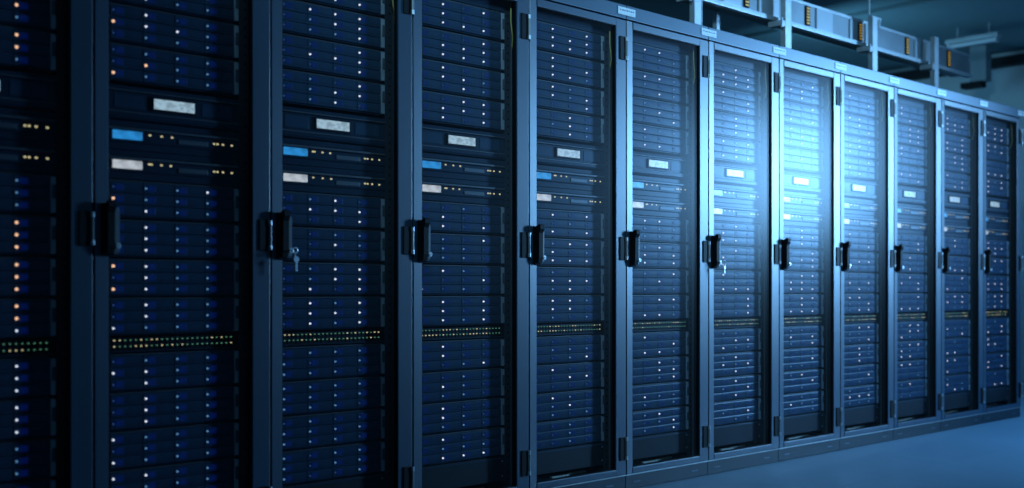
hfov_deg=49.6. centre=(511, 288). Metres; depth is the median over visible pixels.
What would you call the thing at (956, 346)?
server
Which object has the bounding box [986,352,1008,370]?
server
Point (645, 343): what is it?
server
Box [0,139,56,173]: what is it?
server
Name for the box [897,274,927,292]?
server
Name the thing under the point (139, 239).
server
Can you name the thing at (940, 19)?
ceiling
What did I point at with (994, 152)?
server
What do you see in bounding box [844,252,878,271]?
server
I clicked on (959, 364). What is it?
server
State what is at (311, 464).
server
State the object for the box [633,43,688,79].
server
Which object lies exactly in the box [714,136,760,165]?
server
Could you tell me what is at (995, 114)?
tall cabinet
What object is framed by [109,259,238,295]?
server
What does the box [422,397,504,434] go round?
server
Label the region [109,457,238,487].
server
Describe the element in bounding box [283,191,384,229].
server
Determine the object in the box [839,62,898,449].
tall cabinet
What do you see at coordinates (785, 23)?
support post
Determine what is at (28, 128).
server
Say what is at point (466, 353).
server
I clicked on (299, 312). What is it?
server
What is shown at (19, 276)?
server
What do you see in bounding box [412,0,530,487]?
tall cabinet
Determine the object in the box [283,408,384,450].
server
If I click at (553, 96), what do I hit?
server
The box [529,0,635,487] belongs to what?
tall cabinet
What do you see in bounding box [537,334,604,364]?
server
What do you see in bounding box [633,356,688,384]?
server
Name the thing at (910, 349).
server
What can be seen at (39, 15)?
server
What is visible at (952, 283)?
server
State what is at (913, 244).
server
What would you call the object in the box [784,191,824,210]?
server
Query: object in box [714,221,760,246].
server
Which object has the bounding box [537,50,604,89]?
server
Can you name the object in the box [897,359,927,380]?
server
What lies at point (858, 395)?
server
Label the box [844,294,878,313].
server
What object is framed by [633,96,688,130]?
server
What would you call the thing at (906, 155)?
server
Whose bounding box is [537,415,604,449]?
server
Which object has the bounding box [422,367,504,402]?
server
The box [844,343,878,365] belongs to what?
server
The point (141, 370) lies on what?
server
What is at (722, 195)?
server
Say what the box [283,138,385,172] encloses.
server
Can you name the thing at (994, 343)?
server
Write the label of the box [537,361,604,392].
server
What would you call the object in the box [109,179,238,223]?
server
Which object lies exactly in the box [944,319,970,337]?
server
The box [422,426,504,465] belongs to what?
server
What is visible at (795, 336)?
server
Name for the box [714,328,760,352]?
server
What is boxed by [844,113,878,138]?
server
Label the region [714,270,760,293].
server
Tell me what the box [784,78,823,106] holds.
server
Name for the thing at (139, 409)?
server
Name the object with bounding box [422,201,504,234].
server
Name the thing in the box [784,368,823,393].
server
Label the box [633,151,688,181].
display unit
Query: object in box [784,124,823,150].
server
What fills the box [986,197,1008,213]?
display unit
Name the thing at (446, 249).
server
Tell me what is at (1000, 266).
server
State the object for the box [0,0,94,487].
tall cabinet
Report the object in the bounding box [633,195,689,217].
server
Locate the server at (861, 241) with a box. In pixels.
[844,230,878,251]
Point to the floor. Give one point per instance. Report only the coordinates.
(990, 454)
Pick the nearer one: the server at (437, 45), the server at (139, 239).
the server at (139, 239)
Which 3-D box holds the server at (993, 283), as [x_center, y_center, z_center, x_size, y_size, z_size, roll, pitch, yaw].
[3.102,-0.035,7.854,0.446,0.116,0.656,0,0,-43]
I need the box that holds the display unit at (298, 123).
[283,106,385,150]
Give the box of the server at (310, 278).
[283,262,384,295]
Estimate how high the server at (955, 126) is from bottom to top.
0.116 m
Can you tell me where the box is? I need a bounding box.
[960,44,990,89]
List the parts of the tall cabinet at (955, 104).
handle, handle lever, blanking panel, port panel, label plate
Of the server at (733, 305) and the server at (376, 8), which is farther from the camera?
the server at (733, 305)
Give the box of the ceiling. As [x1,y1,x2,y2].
[608,0,1023,71]
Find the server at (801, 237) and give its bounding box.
[784,226,823,248]
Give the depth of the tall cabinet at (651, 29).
5.30 m
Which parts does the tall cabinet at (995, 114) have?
handle, handle lever, blanking panel, port panel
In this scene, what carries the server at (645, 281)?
in the tall cabinet at (651, 29)
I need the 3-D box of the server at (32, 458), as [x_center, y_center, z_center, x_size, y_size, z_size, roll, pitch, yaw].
[-1.733,0.499,3.360,0.446,0.116,0.656,0,0,-43]
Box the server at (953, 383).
[944,373,970,393]
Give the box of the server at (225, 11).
[109,0,238,23]
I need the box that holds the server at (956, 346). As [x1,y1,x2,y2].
[944,337,970,356]
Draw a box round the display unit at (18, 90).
[0,70,56,116]
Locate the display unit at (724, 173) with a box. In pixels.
[714,162,761,188]
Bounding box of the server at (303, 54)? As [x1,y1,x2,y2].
[283,33,384,82]
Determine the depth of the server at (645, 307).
5.18 m
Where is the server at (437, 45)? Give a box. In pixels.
[422,26,504,71]
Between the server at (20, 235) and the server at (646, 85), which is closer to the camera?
the server at (20, 235)
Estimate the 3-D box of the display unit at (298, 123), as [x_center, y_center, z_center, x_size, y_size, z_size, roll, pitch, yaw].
[-0.819,-0.578,4.142,0.446,0.104,0.556,0,0,-43]
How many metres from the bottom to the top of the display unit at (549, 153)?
0.104 m
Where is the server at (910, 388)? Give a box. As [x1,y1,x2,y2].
[897,378,927,400]
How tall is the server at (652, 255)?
0.116 m
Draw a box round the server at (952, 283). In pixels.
[944,275,970,292]
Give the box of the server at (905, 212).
[897,203,927,219]
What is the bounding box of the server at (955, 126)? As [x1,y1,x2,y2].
[944,114,970,137]
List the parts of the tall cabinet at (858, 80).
handle, handle lever, blanking panel, port panel, label plate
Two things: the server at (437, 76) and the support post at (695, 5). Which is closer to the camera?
the server at (437, 76)
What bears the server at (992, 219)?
in the tall cabinet at (995, 114)
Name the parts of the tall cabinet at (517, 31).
handle, handle lever, blanking panel, port panel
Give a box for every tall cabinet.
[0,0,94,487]
[93,0,271,487]
[270,0,414,487]
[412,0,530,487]
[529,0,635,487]
[623,5,716,487]
[706,27,785,474]
[777,46,846,461]
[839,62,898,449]
[891,76,945,439]
[939,88,987,430]
[982,99,1023,423]
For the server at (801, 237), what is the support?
in the tall cabinet at (797, 65)
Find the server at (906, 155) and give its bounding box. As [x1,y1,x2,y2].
[897,144,927,167]
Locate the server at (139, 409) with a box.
[109,385,238,430]
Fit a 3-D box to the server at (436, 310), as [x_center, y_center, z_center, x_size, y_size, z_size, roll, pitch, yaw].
[-0.414,0.086,4.586,0.446,0.116,0.656,0,0,-43]
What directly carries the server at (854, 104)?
in the tall cabinet at (858, 80)
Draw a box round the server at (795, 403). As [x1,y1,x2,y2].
[784,390,823,415]
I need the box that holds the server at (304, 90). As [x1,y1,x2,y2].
[283,69,384,116]
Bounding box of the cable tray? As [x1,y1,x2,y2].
[686,0,971,77]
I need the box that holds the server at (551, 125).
[537,108,604,145]
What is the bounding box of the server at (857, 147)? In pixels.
[844,134,878,159]
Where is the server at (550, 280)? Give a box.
[537,267,604,293]
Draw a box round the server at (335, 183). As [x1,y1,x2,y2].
[283,164,385,196]
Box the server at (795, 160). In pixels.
[784,147,823,173]
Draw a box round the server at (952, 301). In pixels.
[944,293,970,310]
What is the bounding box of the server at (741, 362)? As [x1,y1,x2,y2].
[714,351,760,376]
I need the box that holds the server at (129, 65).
[109,42,238,98]
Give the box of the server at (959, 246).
[944,237,970,255]
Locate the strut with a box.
[713,10,719,29]
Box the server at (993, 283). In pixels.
[986,275,1008,291]
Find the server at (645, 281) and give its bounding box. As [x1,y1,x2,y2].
[633,269,688,293]
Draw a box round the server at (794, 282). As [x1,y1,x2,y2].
[784,272,823,292]
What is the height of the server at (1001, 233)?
0.089 m
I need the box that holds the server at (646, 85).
[633,70,688,104]
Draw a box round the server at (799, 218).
[784,208,824,227]
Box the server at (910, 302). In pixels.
[897,293,927,312]
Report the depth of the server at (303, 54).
3.94 m
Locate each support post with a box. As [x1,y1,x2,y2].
[676,0,701,24]
[768,0,791,48]
[857,0,881,70]
[920,37,938,87]
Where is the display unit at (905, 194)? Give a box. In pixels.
[897,185,927,204]
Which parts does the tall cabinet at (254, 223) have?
handle, handle lever, port panel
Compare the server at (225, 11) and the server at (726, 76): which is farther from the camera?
the server at (726, 76)
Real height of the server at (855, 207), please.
0.089 m
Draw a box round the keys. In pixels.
[291,247,298,270]
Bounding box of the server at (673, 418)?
[633,405,688,436]
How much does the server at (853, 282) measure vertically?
0.116 m
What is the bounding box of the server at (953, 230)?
[944,222,970,237]
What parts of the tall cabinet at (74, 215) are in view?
port panel, door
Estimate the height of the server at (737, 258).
0.116 m
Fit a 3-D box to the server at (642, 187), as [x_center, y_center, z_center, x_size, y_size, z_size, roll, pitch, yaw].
[0.500,-0.476,5.367,0.446,0.089,0.558,0,0,-43]
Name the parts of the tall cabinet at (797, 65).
handle, handle lever, blanking panel, port panel, label plate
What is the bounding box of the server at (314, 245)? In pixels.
[283,227,384,262]
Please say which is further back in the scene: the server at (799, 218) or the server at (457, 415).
the server at (799, 218)
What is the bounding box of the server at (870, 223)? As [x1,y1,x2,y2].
[844,213,878,230]
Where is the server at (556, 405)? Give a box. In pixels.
[537,388,604,421]
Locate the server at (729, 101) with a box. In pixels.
[714,86,760,117]
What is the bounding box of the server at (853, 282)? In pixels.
[844,273,878,292]
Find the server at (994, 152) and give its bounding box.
[986,142,1008,162]
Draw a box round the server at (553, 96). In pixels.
[537,79,604,116]
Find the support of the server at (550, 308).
in the tall cabinet at (605, 18)
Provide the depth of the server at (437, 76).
4.35 m
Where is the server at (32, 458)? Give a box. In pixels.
[0,437,55,482]
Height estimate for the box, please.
0.393 m
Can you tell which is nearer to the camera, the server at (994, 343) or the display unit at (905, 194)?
the display unit at (905, 194)
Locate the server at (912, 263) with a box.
[897,254,927,272]
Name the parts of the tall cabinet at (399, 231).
handle, handle lever, blanking panel, port panel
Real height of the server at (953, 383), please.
0.116 m
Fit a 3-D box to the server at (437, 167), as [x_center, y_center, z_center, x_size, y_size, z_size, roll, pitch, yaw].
[-0.379,-0.476,4.550,0.446,0.089,0.558,0,0,-43]
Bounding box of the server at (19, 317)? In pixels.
[0,298,55,338]
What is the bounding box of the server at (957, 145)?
[944,133,970,155]
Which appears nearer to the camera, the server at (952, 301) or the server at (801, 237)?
the server at (801, 237)
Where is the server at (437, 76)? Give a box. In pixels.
[422,58,504,101]
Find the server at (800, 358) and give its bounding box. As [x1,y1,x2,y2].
[784,347,823,370]
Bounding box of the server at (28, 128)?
[0,107,56,146]
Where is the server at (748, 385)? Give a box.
[714,374,760,401]
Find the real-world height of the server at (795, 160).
0.116 m
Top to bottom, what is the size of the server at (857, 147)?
0.116 m
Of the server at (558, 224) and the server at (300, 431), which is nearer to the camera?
the server at (300, 431)
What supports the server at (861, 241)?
in the tall cabinet at (858, 80)
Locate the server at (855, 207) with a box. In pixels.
[844,197,878,215]
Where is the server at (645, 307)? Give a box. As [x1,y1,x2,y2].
[633,295,688,319]
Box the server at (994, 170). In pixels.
[986,160,1008,179]
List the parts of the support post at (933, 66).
bracket arm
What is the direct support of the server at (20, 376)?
in the tall cabinet at (74, 215)
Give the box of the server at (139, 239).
[109,219,238,259]
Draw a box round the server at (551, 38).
[537,21,604,61]
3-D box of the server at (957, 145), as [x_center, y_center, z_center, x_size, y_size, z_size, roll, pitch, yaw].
[2.662,-0.944,7.445,0.446,0.116,0.656,0,0,-43]
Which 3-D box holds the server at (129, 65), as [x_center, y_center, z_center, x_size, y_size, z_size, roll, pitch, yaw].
[-1.293,-0.700,3.769,0.446,0.116,0.656,0,0,-43]
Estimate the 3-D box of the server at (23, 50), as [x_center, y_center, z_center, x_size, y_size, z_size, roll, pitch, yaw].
[-1.733,-0.700,3.360,0.446,0.116,0.656,0,0,-43]
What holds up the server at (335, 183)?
in the tall cabinet at (399, 231)
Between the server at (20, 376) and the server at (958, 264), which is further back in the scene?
the server at (958, 264)
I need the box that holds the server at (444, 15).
[422,0,504,41]
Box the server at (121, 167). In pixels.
[109,149,239,186]
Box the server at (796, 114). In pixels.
[784,101,823,129]
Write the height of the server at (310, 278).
0.116 m
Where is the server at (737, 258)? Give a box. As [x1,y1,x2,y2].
[714,246,760,269]
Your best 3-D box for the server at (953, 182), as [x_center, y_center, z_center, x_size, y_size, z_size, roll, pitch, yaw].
[2.662,-0.700,7.445,0.446,0.116,0.656,0,0,-43]
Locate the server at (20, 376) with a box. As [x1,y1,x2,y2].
[0,356,55,398]
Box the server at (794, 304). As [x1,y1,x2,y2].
[784,294,823,315]
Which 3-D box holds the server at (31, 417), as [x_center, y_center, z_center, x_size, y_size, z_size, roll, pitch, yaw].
[-1.733,0.379,3.360,0.446,0.116,0.656,0,0,-43]
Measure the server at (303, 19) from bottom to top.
0.116 m
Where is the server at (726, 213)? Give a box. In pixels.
[714,202,761,222]
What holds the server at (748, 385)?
in the tall cabinet at (728, 48)
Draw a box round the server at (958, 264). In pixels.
[944,256,970,273]
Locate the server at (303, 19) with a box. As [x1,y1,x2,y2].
[283,0,384,49]
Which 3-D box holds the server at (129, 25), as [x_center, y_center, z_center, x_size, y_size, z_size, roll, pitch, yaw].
[-1.293,-0.822,3.769,0.446,0.116,0.656,0,0,-43]
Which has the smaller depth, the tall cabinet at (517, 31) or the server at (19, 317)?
the server at (19, 317)
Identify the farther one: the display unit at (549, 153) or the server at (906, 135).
the server at (906, 135)
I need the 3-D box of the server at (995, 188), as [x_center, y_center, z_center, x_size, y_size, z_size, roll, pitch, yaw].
[3.102,-0.700,7.854,0.446,0.116,0.656,0,0,-43]
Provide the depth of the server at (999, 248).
7.67 m
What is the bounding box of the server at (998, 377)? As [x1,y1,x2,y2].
[986,369,1008,387]
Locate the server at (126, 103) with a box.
[109,84,238,135]
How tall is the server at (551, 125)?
0.116 m
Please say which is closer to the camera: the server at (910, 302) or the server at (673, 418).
the server at (673, 418)
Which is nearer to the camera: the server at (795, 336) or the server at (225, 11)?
the server at (225, 11)
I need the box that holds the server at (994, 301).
[986,293,1008,309]
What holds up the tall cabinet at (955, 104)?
on the floor
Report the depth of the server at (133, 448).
3.53 m
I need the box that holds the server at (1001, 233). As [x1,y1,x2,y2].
[986,226,1008,240]
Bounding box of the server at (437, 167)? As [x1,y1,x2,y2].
[422,152,504,182]
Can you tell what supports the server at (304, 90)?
in the tall cabinet at (399, 231)
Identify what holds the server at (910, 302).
in the tall cabinet at (910, 93)
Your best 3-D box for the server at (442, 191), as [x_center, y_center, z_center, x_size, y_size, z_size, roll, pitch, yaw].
[-0.379,-0.385,4.550,0.446,0.089,0.558,0,0,-43]
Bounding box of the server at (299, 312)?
[283,296,384,330]
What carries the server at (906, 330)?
in the tall cabinet at (910, 93)
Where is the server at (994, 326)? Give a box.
[986,318,1008,334]
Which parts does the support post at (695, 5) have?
bracket arm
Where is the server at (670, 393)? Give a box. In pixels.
[633,380,688,410]
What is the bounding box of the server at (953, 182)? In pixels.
[944,171,970,192]
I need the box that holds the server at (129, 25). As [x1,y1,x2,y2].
[109,2,238,60]
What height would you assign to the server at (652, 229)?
0.116 m
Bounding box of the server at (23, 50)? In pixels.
[0,25,55,74]
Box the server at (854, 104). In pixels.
[844,91,878,118]
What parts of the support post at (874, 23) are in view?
bracket arm, threaded rod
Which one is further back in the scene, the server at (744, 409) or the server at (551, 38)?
the server at (744, 409)
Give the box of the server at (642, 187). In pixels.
[633,175,689,198]
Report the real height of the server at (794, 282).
0.116 m
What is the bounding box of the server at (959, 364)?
[944,355,970,374]
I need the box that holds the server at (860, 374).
[844,363,878,386]
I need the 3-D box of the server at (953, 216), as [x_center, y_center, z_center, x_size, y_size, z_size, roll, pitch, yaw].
[2.698,-0.476,7.409,0.446,0.089,0.558,0,0,-43]
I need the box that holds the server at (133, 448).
[109,421,238,470]
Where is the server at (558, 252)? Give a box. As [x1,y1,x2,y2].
[537,238,604,266]
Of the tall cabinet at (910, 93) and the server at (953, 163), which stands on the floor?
the tall cabinet at (910, 93)
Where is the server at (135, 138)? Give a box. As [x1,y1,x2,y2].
[109,119,239,160]
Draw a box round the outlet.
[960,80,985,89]
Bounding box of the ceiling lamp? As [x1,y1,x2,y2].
[945,22,1001,48]
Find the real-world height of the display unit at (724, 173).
0.104 m
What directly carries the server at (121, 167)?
in the tall cabinet at (254, 223)
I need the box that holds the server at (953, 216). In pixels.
[944,208,970,223]
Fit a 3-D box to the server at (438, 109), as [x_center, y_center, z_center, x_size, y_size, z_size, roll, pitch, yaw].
[-0.414,-0.700,4.586,0.446,0.116,0.656,0,0,-43]
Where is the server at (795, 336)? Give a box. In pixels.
[784,325,823,348]
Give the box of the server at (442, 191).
[422,176,504,204]
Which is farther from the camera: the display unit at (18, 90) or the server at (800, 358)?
the server at (800, 358)
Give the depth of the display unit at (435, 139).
4.35 m
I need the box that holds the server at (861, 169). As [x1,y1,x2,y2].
[844,156,878,180]
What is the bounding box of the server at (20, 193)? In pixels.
[0,172,55,215]
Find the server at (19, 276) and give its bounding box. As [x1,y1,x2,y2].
[0,257,55,296]
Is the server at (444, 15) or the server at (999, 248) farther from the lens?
the server at (999, 248)
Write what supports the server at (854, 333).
in the tall cabinet at (858, 80)
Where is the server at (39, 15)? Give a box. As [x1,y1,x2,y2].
[0,0,55,32]
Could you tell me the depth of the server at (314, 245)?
3.96 m
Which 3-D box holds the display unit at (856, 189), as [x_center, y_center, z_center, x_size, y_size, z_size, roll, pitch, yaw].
[1.818,-0.578,6.593,0.446,0.104,0.556,0,0,-43]
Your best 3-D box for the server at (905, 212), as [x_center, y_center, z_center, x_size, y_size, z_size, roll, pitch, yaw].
[2.258,-0.476,7.000,0.446,0.089,0.558,0,0,-43]
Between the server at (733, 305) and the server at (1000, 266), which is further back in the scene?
the server at (1000, 266)
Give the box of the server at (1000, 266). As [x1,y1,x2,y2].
[986,258,1008,274]
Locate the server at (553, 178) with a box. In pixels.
[537,165,604,191]
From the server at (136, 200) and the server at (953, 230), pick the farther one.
the server at (953, 230)
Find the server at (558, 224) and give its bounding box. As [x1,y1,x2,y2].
[537,209,604,239]
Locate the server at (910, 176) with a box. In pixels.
[897,164,927,186]
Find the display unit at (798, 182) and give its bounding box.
[784,171,823,195]
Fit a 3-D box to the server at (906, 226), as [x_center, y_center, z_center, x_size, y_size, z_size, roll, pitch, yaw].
[2.258,-0.385,7.000,0.446,0.089,0.558,0,0,-43]
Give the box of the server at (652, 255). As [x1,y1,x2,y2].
[633,242,688,268]
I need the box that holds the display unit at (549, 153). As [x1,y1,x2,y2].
[537,139,604,172]
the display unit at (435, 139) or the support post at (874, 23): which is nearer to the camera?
the display unit at (435, 139)
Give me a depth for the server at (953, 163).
7.24 m
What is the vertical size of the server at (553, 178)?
0.089 m
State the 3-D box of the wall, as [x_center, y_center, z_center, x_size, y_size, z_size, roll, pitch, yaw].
[7.072,-0.725,8.784,0.150,3.250,9.700,0,0,-43]
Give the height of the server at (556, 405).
0.116 m
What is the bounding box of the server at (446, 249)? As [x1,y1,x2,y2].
[422,233,504,264]
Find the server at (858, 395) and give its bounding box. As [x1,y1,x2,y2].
[844,384,878,407]
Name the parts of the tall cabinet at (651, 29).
handle, handle lever, blanking panel, port panel, label plate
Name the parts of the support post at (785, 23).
bracket arm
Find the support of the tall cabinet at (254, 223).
on the floor
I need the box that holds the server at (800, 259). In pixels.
[784,249,823,270]
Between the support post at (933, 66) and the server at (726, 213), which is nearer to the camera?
the server at (726, 213)
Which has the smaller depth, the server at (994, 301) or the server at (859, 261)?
the server at (859, 261)
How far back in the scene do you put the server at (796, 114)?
6.01 m
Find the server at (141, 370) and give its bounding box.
[109,348,238,391]
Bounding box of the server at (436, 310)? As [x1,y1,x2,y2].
[422,296,504,326]
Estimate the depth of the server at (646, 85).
5.18 m
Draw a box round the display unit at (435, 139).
[422,124,504,162]
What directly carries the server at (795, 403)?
in the tall cabinet at (797, 65)
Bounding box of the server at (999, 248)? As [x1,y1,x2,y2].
[986,240,1008,257]
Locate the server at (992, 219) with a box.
[986,213,1008,227]
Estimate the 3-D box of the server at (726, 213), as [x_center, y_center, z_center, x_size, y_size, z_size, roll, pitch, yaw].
[0.940,-0.385,5.775,0.446,0.089,0.558,0,0,-43]
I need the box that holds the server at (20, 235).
[0,214,55,256]
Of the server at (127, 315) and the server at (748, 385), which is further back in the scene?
the server at (748, 385)
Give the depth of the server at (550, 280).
4.77 m
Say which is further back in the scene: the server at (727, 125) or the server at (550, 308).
the server at (727, 125)
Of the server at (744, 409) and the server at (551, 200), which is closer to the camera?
the server at (551, 200)
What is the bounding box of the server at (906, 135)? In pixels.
[897,124,927,147]
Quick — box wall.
[881,50,1023,380]
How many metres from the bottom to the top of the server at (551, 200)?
0.089 m
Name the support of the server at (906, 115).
in the tall cabinet at (910, 93)
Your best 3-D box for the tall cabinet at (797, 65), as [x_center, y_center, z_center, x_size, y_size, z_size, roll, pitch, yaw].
[1.302,-0.182,6.332,0.656,2.165,1.034,0,0,-43]
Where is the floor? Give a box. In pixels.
[640,380,1023,487]
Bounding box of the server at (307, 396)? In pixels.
[283,375,384,415]
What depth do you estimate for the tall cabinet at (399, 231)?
4.08 m
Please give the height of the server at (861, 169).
0.116 m
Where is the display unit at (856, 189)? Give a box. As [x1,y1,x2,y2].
[844,178,878,199]
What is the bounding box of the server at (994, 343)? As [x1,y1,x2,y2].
[986,335,1008,352]
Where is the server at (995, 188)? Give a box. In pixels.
[986,178,1008,197]
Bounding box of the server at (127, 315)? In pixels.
[109,297,238,335]
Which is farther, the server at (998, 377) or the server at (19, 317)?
the server at (998, 377)
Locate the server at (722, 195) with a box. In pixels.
[714,184,761,205]
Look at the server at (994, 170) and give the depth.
7.66 m
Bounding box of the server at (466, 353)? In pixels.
[422,338,504,371]
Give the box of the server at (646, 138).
[633,123,688,155]
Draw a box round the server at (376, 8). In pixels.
[296,0,384,16]
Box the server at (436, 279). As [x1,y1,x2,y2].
[422,265,504,294]
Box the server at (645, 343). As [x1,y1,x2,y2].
[633,330,688,357]
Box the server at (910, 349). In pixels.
[897,340,927,360]
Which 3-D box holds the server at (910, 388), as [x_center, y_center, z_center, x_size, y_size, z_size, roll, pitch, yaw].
[2.223,0.619,7.037,0.446,0.116,0.656,0,0,-43]
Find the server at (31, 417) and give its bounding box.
[0,396,55,440]
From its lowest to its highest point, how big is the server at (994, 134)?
0.116 m
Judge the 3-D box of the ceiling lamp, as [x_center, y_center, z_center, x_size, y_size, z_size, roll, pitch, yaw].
[4.104,-2.257,9.852,0.100,0.185,0.474,0,0,-43]
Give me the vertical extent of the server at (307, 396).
0.116 m
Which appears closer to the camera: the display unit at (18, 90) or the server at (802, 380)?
the display unit at (18, 90)
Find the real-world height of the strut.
1.100 m
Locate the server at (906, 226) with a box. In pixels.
[897,218,927,234]
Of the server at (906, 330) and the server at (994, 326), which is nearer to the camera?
the server at (906, 330)
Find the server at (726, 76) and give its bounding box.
[714,61,760,93]
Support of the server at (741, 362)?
in the tall cabinet at (728, 48)
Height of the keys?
0.081 m
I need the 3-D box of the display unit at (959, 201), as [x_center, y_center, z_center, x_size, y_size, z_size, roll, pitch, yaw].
[2.697,-0.578,7.410,0.446,0.104,0.556,0,0,-43]
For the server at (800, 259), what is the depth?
6.02 m
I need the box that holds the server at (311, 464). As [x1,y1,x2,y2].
[283,440,384,485]
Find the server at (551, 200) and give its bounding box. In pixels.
[537,186,604,211]
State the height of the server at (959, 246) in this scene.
0.116 m
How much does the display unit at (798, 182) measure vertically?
0.104 m
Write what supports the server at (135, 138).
in the tall cabinet at (254, 223)
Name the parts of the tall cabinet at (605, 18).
handle, handle lever, blanking panel, port panel, label plate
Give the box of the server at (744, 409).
[714,397,760,425]
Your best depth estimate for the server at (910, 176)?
6.83 m
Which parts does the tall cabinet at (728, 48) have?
handle, handle lever, blanking panel, port panel, label plate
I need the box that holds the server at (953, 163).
[944,152,970,173]
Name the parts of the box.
casing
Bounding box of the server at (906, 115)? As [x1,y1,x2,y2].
[897,104,927,128]
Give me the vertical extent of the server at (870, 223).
0.089 m
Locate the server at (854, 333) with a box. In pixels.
[844,323,878,344]
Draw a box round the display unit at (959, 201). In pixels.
[944,191,970,209]
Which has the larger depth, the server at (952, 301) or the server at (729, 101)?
the server at (952, 301)
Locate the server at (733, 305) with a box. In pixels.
[714,294,760,317]
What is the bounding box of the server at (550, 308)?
[537,295,604,322]
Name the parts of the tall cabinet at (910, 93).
handle, handle lever, blanking panel, port panel, label plate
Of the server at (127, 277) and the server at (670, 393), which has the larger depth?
the server at (670, 393)
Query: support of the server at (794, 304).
in the tall cabinet at (797, 65)
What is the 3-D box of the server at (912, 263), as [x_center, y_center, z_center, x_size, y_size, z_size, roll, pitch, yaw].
[2.223,-0.157,7.037,0.446,0.116,0.656,0,0,-43]
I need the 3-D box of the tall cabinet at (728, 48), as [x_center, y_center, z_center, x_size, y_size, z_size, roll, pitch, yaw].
[0.862,-0.182,5.924,0.656,2.165,1.034,0,0,-43]
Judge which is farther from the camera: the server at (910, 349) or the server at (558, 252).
the server at (910, 349)
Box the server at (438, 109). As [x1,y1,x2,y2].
[422,90,504,132]
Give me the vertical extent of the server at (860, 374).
0.116 m
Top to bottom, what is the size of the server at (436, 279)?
0.116 m
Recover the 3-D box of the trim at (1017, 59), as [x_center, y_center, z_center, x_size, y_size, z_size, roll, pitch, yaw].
[7.021,-2.245,8.633,0.130,0.090,9.550,0,0,-43]
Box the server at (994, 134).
[986,124,1008,144]
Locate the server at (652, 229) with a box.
[633,215,688,242]
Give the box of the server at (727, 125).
[714,111,760,141]
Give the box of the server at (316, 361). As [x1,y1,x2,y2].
[283,343,384,380]
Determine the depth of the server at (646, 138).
5.18 m
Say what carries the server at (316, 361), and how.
in the tall cabinet at (399, 231)
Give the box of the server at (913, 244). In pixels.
[897,233,927,253]
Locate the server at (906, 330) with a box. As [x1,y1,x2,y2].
[897,321,927,340]

